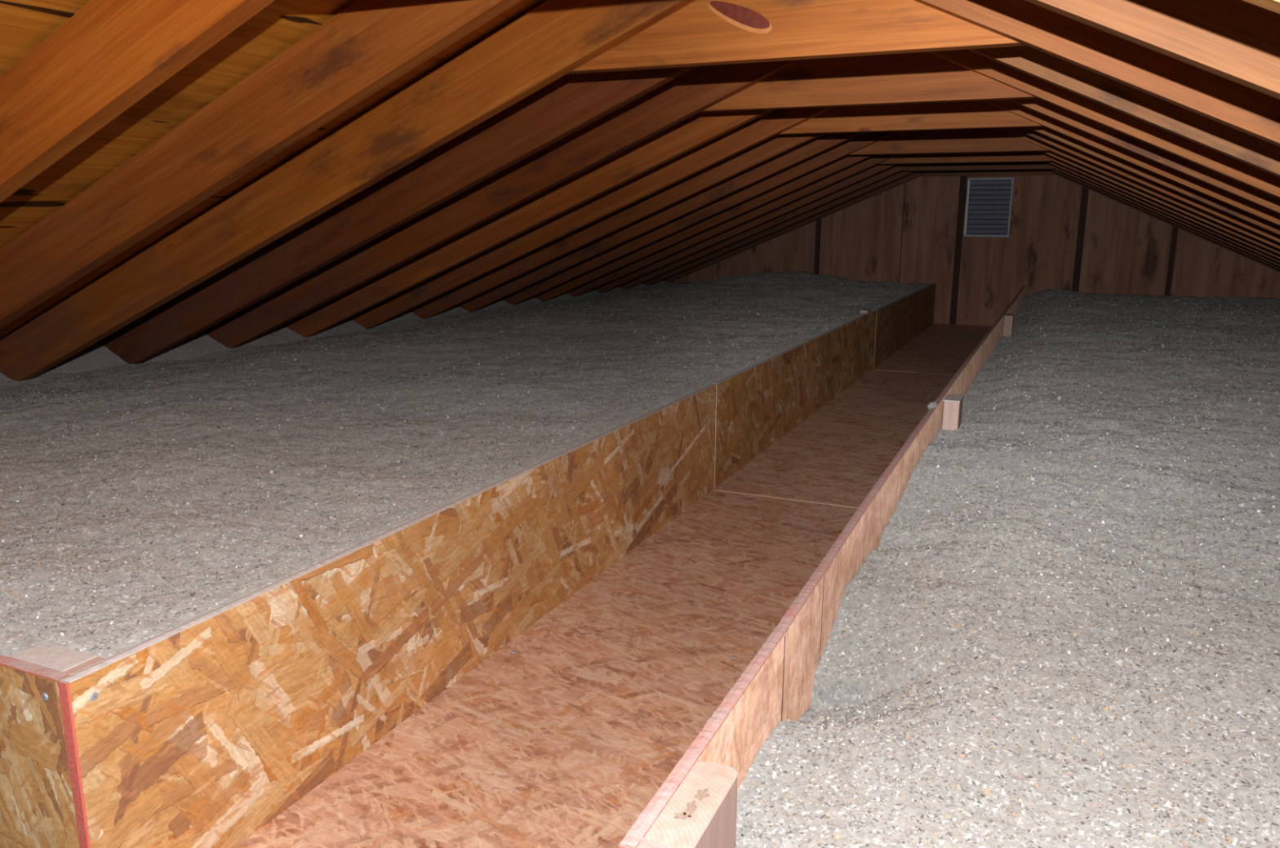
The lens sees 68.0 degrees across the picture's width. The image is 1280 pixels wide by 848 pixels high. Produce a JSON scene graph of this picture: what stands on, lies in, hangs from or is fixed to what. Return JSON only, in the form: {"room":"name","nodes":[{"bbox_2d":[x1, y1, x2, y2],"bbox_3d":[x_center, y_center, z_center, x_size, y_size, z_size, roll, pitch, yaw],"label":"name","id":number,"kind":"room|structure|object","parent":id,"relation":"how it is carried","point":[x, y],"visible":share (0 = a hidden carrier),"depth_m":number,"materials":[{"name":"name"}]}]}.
{"room":"attic","nodes":[
{"label":"attic","id":0,"kind":"room"},
{"bbox_2d":[0,0,546,339],"bbox_3d":[0.785,-0.631,3.088,6.200,1.419,8.400,6,13,23],"label":"ceiling","id":1,"kind":"structure","parent":0,"point":[24,24],"depth_m":1.89,"materials":[{"name":"brown wood"}]},
{"bbox_2d":[0,0,275,203],"bbox_3d":[-1.481,-0.318,1.795,3.031,1.436,0.038,6,13,23],"label":"rafter","id":2,"kind":"object","parent":1,"relation":"attached to","point":[110,55],"visible":1,"depth_m":1.43,"materials":[{"name":"brown wood"}]},
{"bbox_2d":[0,0,521,328],"bbox_3d":[-1.317,-0.395,2.157,3.031,1.436,0.038,6,13,23],"label":"rafter","id":3,"kind":"object","parent":1,"relation":"attached to","point":[368,45],"visible":1,"depth_m":1.86,"materials":[{"name":"brown wood"}]},
{"bbox_2d":[0,0,695,381],"bbox_3d":[-1.151,-0.473,2.524,3.031,1.436,0.038,6,13,23],"label":"rafter","id":4,"kind":"object","parent":1,"relation":"attached to","point":[556,37],"visible":0.97,"depth_m":2.27,"materials":[{"name":"brown wood"}]},
{"bbox_2d":[567,0,1026,74],"bbox_3d":[0.262,-0.788,1.862,1.569,0.140,0.041,6,13,23],"label":"tie","id":5,"kind":"object","parent":4,"relation":"attached to","point":[702,33],"visible":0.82,"depth_m":1.84,"materials":[{"name":"brown wood"}]},
{"bbox_2d":[96,66,697,364],"bbox_3d":[-0.988,-0.550,2.884,3.031,1.436,0.038,6,13,23],"label":"rafter","id":6,"kind":"object","parent":1,"relation":"attached to","point":[571,103],"visible":0.5,"depth_m":2.71,"materials":[{"name":"brown wood"}]},
{"bbox_2d":[201,59,802,348],"bbox_3d":[-0.823,-0.628,3.250,3.031,1.436,0.038,6,13,23],"label":"rafter","id":7,"kind":"object","parent":1,"relation":"attached to","point":[700,88],"visible":0.43,"depth_m":3.03,"materials":[{"name":"brown wood"}]},
{"bbox_2d":[700,52,1036,112],"bbox_3d":[0.591,-0.944,2.590,1.569,0.140,0.038,6,13,23],"label":"tie","id":8,"kind":"object","parent":7,"relation":"attached to","point":[917,77],"visible":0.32,"depth_m":2.56,"materials":[{"name":"brown wood"}]},
{"bbox_2d":[282,109,773,337],"bbox_3d":[-0.659,-0.705,3.613,3.031,1.436,0.038,6,13,23],"label":"rafter","id":9,"kind":"object","parent":1,"relation":"attached to","point":[701,128],"visible":0.38,"depth_m":3.46,"materials":[{"name":"brown wood"}]},
{"bbox_2d":[350,106,835,328],"bbox_3d":[-0.495,-0.782,3.974,3.031,1.436,0.038,6,13,23],"label":"rafter","id":10,"kind":"object","parent":1,"relation":"attached to","point":[775,122],"visible":0.39,"depth_m":3.79,"materials":[{"name":"brown wood"}]},
{"bbox_2d":[408,133,825,319],"bbox_3d":[-0.330,-0.860,4.340,3.031,1.436,0.038,6,13,23],"label":"rafter","id":11,"kind":"object","parent":1,"relation":"attached to","point":[778,144],"visible":0.38,"depth_m":4.20,"materials":[{"name":"brown wood"}]},
{"bbox_2d":[457,132,865,312],"bbox_3d":[-0.167,-0.937,4.702,3.031,1.436,0.038,6,13,23],"label":"rafter","id":12,"kind":"object","parent":1,"relation":"attached to","point":[826,141],"visible":0.26,"depth_m":4.54,"materials":[{"name":"brown wood"}]},
{"bbox_2d":[501,131,899,305],"bbox_3d":[-0.002,-1.015,5.067,3.031,1.436,0.038,6,13,23],"label":"rafter","id":13,"kind":"object","parent":1,"relation":"attached to","point":[863,140],"visible":0.25,"depth_m":4.88,"materials":[{"name":"brown wood"}]},
{"bbox_2d":[848,128,1049,155],"bbox_3d":[1.413,-1.331,4.408,1.569,0.140,0.038,6,13,23],"label":"tie","id":14,"kind":"object","parent":13,"relation":"attached to","point":[984,140],"visible":0.36,"depth_m":4.38,"materials":[{"name":"brown wood"}]},
{"bbox_2d":[533,155,874,302],"bbox_3d":[0.162,-1.092,5.429,3.031,1.436,0.038,6,13,23],"label":"rafter","id":15,"kind":"object","parent":1,"relation":"attached to","point":[847,161],"visible":0.23,"depth_m":5.30,"materials":[{"name":"brown wood"}]},
{"bbox_2d":[566,154,899,297],"bbox_3d":[0.326,-1.170,5.792,3.031,1.436,0.038,6,13,23],"label":"rafter","id":16,"kind":"object","parent":1,"relation":"attached to","point":[873,161],"visible":0.24,"depth_m":5.65,"materials":[{"name":"brown wood"}]},
{"bbox_2d":[593,164,898,293],"bbox_3d":[0.491,-1.247,6.158,3.031,1.436,0.038,6,13,23],"label":"rafter","id":17,"kind":"object","parent":1,"relation":"attached to","point":[878,168],"visible":0.23,"depth_m":6.04,"materials":[{"name":"brown wood"}]},
{"bbox_2d":[617,164,916,289],"bbox_3d":[0.657,-1.325,6.523,3.031,1.436,0.038,6,13,23],"label":"rafter","id":18,"kind":"object","parent":1,"relation":"attached to","point":[900,167],"visible":0.23,"depth_m":6.40,"materials":[{"name":"brown wood"}]},
{"bbox_2d":[902,161,1053,171],"bbox_3d":[2.070,-1.641,5.862,1.569,0.140,0.038,6,13,23],"label":"tie","id":19,"kind":"object","parent":18,"relation":"attached to","point":[1015,165],"visible":0.23,"depth_m":5.85,"materials":[{"name":"brown wood"}]},
{"bbox_2d":[642,171,915,285],"bbox_3d":[0.819,-1.402,6.883,3.031,1.436,0.038,6,13,23],"label":"rafter","id":20,"kind":"object","parent":1,"relation":"attached to","point":[900,175],"visible":0.23,"depth_m":6.78,"materials":[{"name":"brown wood"}]},
{"bbox_2d":[662,170,932,283],"bbox_3d":[0.984,-1.480,7.247,3.031,1.436,0.038,6,13,23],"label":"rafter","id":21,"kind":"object","parent":1,"relation":"attached to","point":[919,173],"visible":0.23,"depth_m":7.13,"materials":[{"name":"brown wood"}]},
{"bbox_2d":[914,0,1279,146],"bbox_3d":[1.657,-0.166,1.319,3.034,1.527,0.038,6,13,23],"label":"rafter","id":22,"kind":"object","parent":1,"relation":"attached to","point":[1235,105],"visible":0.58,"depth_m":1.59,"materials":[{"name":"brown wood"}]},
{"bbox_2d":[928,49,1279,198],"bbox_3d":[1.986,-0.321,2.049,3.034,1.527,0.038,6,13,23],"label":"rafter","id":23,"kind":"object","parent":1,"relation":"attached to","point":[1268,183],"visible":0.36,"depth_m":2.31,"materials":[{"name":"brown wood"}]},
{"bbox_2d":[968,45,1279,177],"bbox_3d":[1.821,-0.243,1.682,3.034,1.527,0.038,6,13,23],"label":"rafter","id":24,"kind":"object","parent":1,"relation":"attached to","point":[1245,148],"visible":0.38,"depth_m":1.94,"materials":[{"name":"brown wood"}]},
{"bbox_2d":[983,99,1279,226],"bbox_3d":[2.315,-0.476,2.775,3.034,1.527,0.038,6,13,23],"label":"rafter","id":25,"kind":"object","parent":1,"relation":"attached to","point":[1223,196],"visible":0.27,"depth_m":3.01,"materials":[{"name":"brown wood"}]},
{"bbox_2d":[777,100,1043,134],"bbox_3d":[0.920,-1.099,3.317,1.569,0.140,0.038,6,13,23],"label":"tie","id":26,"kind":"object","parent":25,"relation":"attached to","point":[980,114],"visible":0.32,"depth_m":3.29,"materials":[{"name":"brown wood"}]},
{"bbox_2d":[998,128,1279,249],"bbox_3d":[2.806,-0.708,3.861,3.034,1.527,0.038,6,13,23],"label":"rafter","id":27,"kind":"object","parent":1,"relation":"attached to","point":[1275,244],"visible":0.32,"depth_m":4.07,"materials":[{"name":"brown wood"}]},
{"bbox_2d":[1008,97,1279,213],"bbox_3d":[2.148,-0.398,2.407,3.034,1.527,0.038,6,13,23],"label":"rafter","id":28,"kind":"object","parent":1,"relation":"attached to","point":[1237,188],"visible":0.23,"depth_m":2.64,"materials":[{"name":"brown wood"}]},
{"bbox_2d":[1009,127,1279,243],"bbox_3d":[2.642,-0.630,3.498,3.034,1.527,0.038,6,13,23],"label":"rafter","id":29,"kind":"object","parent":1,"relation":"attached to","point":[1102,163],"visible":0.26,"depth_m":3.71,"materials":[{"name":"brown wood"}]},
{"bbox_2d":[1023,0,1279,99],"bbox_3d":[1.493,-0.089,0.958,3.034,1.527,0.038,6,13,23],"label":"rafter","id":30,"kind":"object","parent":1,"relation":"attached to","point":[1236,41],"visible":1,"depth_m":1.21,"materials":[{"name":"brown wood"}]},
{"bbox_2d":[1026,126,1279,235],"bbox_3d":[2.478,-0.553,3.135,3.034,1.527,0.038,6,13,23],"label":"rafter","id":31,"kind":"object","parent":1,"relation":"attached to","point":[1098,153],"visible":0.26,"depth_m":3.34,"materials":[{"name":"brown wood"}]},
{"bbox_2d":[1031,151,1279,259],"bbox_3d":[3.136,-0.863,4.592,3.034,1.527,0.038,6,13,23],"label":"rafter","id":32,"kind":"object","parent":1,"relation":"attached to","point":[1038,153],"visible":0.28,"depth_m":4.76,"materials":[{"name":"brown wood"}]},
{"bbox_2d":[879,151,1053,164],"bbox_3d":[1.742,-1.486,5.135,1.569,0.140,0.038,6,13,23],"label":"tie","id":33,"kind":"object","parent":32,"relation":"attached to","point":[996,157],"visible":0.23,"depth_m":5.12,"materials":[{"name":"brown wood"}]},
{"bbox_2d":[1039,161,1279,266],"bbox_3d":[3.464,-1.018,5.318,3.034,1.527,0.038,6,13,23],"label":"rafter","id":34,"kind":"object","parent":1,"relation":"attached to","point":[1131,200],"visible":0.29,"depth_m":5.46,"materials":[{"name":"brown wood"}]},
{"bbox_2d":[1040,151,1279,254],"bbox_3d":[2.971,-0.785,4.226,3.034,1.527,0.038,6,13,23],"label":"rafter","id":35,"kind":"object","parent":1,"relation":"attached to","point":[1055,155],"visible":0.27,"depth_m":4.40,"materials":[{"name":"brown wood"}]},
{"bbox_2d":[1044,168,1279,271],"bbox_3d":[3.792,-1.173,6.044,3.034,1.527,0.038,6,13,23],"label":"rafter","id":36,"kind":"object","parent":1,"relation":"attached to","point":[1047,170],"visible":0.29,"depth_m":6.17,"materials":[{"name":"brown wood"}]},
{"bbox_2d":[920,168,1054,176],"bbox_3d":[2.399,-1.796,6.589,1.569,0.140,0.038,6,13,23],"label":"tie","id":37,"kind":"object","parent":36,"relation":"attached to","point":[1033,171],"visible":0.23,"depth_m":6.57,"materials":[{"name":"brown wood"}]},
{"bbox_2d":[1046,161,1279,262],"bbox_3d":[3.299,-0.940,4.952,3.034,1.527,0.038,6,13,23],"label":"rafter","id":38,"kind":"object","parent":1,"relation":"attached to","point":[1054,163],"visible":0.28,"depth_m":5.10,"materials":[{"name":"brown wood"}]},
{"bbox_2d":[1049,168,1279,269],"bbox_3d":[3.629,-1.095,5.682,3.034,1.527,0.038,6,13,23],"label":"rafter","id":39,"kind":"object","parent":1,"relation":"attached to","point":[1053,170],"visible":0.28,"depth_m":5.81,"materials":[{"name":"brown wood"}]},
{"bbox_2d":[1242,0,1279,13],"bbox_3d":[1.328,-0.011,0.593,3.034,1.527,0.038,6,13,23],"label":"rafter","id":40,"kind":"object","parent":1,"relation":"attached to","point":[1273,6],"visible":1,"depth_m":0.86,"materials":[{"name":"brown wood"}]},
{"bbox_2d":[671,174,1279,326],"bbox_3d":[2.381,-1.402,6.780,5.950,1.420,0.050,6,13,23],"label":"wall","id":41,"kind":"structure","parent":0,"point":[1064,233],"depth_m":6.72,"materials":[{"name":"brown wood"}]},
{"bbox_2d":[964,177,1013,237],"bbox_3d":[2.452,-1.522,6.676,0.300,0.404,0.034,6,13,23],"label":"air vent","id":42,"kind":"object","parent":41,"relation":"in","point":[988,200],"visible":1,"depth_m":6.68,"materials":[{"name":"grey metal"}]},
{"bbox_3d":[1.010,-0.055,3.970,6.200,0.042,6.860,6,13,23],"label":"floor","id":43,"kind":"structure","parent":0,"visible":0},
{"bbox_2d":[0,654,79,847],"bbox_3d":[-1.153,0.343,1.215,1.287,0.316,0.014,6,13,23],"label":"board","id":44,"kind":"object","parent":43,"relation":"on","point":[37,806],"visible":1,"depth_m":0.96,"materials":[{"name":"brown wood"}]},
{"bbox_2d":[10,641,103,675],"bbox_3d":[-0.596,0.392,1.004,0.090,0.316,0.038,6,13,23],"label":"stud","id":45,"kind":"object","parent":43,"relation":"on","point":[72,661],"visible":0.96,"depth_m":0.97,"materials":[{"name":"beige wood"}]},
{"bbox_2d":[57,383,717,847],"bbox_3d":[-0.177,0.222,1.801,0.014,0.316,1.897,6,13,23],"label":"board","id":46,"kind":"object","parent":43,"relation":"on","point":[201,732],"visible":0.99,"depth_m":1.28,"materials":[{"name":"brown wood"}]},
{"bbox_2d":[0,271,933,659],"bbox_3d":[-0.299,-0.374,4.432,2.385,0.371,6.704,6,13,23],"label":"insulation","id":47,"kind":"object","parent":43,"relation":"on","point":[140,502],"visible":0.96,"depth_m":2.09,"materials":[{"name":"paper"}]},
{"bbox_2d":[235,489,857,847],"bbox_3d":[0.087,0.396,1.708,0.577,0.019,1.873,6,13,23],"label":"panel","id":48,"kind":"object","parent":43,"relation":"on","point":[562,737],"visible":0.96,"depth_m":1.47,"materials":[{"name":"wood"}]},
{"bbox_2d":[636,838,673,847],"bbox_3d":[0.592,0.515,0.464,1.297,0.316,0.012,6,13,23],"label":"board","id":49,"kind":"object","parent":43,"relation":"on","point":[644,843],"visible":1,"depth_m":0.68,"materials":[{"name":"beige wood"}]},
{"bbox_2d":[643,761,737,847],"bbox_3d":[0.042,0.447,0.770,0.038,0.315,0.115,6,13,23],"label":"stud","id":50,"kind":"object","parent":43,"relation":"on","point":[701,813],"visible":1,"depth_m":0.74,"materials":[{"name":"beige wood"}]},
{"bbox_2d":[618,400,940,847],"bbox_3d":[0.369,0.276,1.566,0.016,0.316,1.896,6,13,23],"label":"board","id":51,"kind":"object","parent":43,"relation":"on","point":[776,686],"visible":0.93,"depth_m":1.10,"materials":[{"name":"brown wood"}]},
{"bbox_2d":[927,401,937,409],"bbox_3d":[0.709,-0.046,2.305,0.023,0.010,0.080,6,13,23],"label":"tuft","id":52,"kind":"object","parent":51,"relation":"on","point":[931,405],"visible":1,"depth_m":2.29,"materials":[{"name":"grey"}]},
{"bbox_2d":[713,310,877,487],"bbox_3d":[0.699,-0.191,3.741,0.013,0.316,2.436,6,13,23],"label":"board","id":53,"kind":"object","parent":43,"relation":"on","point":[758,404],"visible":0.98,"depth_m":3.28,"materials":[{"name":"brown wood"}]},
{"bbox_2d":[712,369,954,507],"bbox_3d":[0.953,-0.012,3.623,0.577,0.018,2.404,6,13,23],"label":"panel","id":54,"kind":"object","parent":43,"relation":"on","point":[836,455],"visible":0.75,"depth_m":3.21,"materials":[{"name":"brown wood"}]},
{"bbox_2d":[859,308,871,313],"bbox_3d":[1.113,-0.405,4.720,0.038,0.327,0.100,6,13,23],"label":"stud","id":55,"kind":"object","parent":43,"relation":"on","point":[864,310],"visible":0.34,"depth_m":4.65,"materials":[{"name":"beige wood"}]},
{"bbox_2d":[874,282,936,367],"bbox_3d":[1.674,-0.651,5.897,0.013,0.316,2.382,6,13,23],"label":"board","id":56,"kind":"object","parent":43,"relation":"on","point":[900,321],"visible":0.98,"depth_m":5.61,"materials":[{"name":"brown wood"}]},
{"bbox_2d":[872,323,991,375],"bbox_3d":[1.932,-0.473,5.789,0.577,0.018,2.433,6,13,23],"label":"panel","id":57,"kind":"object","parent":43,"relation":"on","point":[940,348],"visible":0.5,"depth_m":5.50,"materials":[{"name":"brown wood"}]},
{"bbox_2d":[942,394,963,431],"bbox_3d":[0.781,0.093,2.400,0.039,0.326,0.090,6,13,23],"label":"stud","id":58,"kind":"object","parent":43,"relation":"on","point":[953,403],"visible":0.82,"depth_m":2.34,"materials":[{"name":"beige wood"}]},
{"bbox_2d":[935,315,1004,431],"bbox_3d":[1.242,-0.137,3.506,0.015,0.316,2.436,6,13,23],"label":"board","id":59,"kind":"object","parent":43,"relation":"on","point":[959,384],"visible":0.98,"depth_m":3.21,"materials":[{"name":"brown wood"}]},
{"bbox_2d":[735,288,1279,847],"bbox_3d":[2.333,-0.088,3.304,2.140,0.317,6.704,6,13,23],"label":"insulation","id":60,"kind":"object","parent":43,"relation":"on","point":[1062,628],"visible":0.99,"depth_m":1.24,"materials":[{"name":"paper"}]},
{"bbox_2d":[1002,314,1013,336],"bbox_3d":[1.771,-0.368,4.587,0.038,0.318,0.089,6,13,23],"label":"stud","id":61,"kind":"object","parent":43,"relation":"on","point":[1008,318],"visible":0.34,"depth_m":4.53,"materials":[{"name":"beige wood"}]},
{"bbox_2d":[1001,285,1025,336],"bbox_3d":[2.226,-0.596,5.659,0.015,0.316,2.382,6,13,23],"label":"board","id":62,"kind":"object","parent":43,"relation":"on","point":[1013,308],"visible":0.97,"depth_m":5.57,"materials":[{"name":"brown wood"}]}
]}

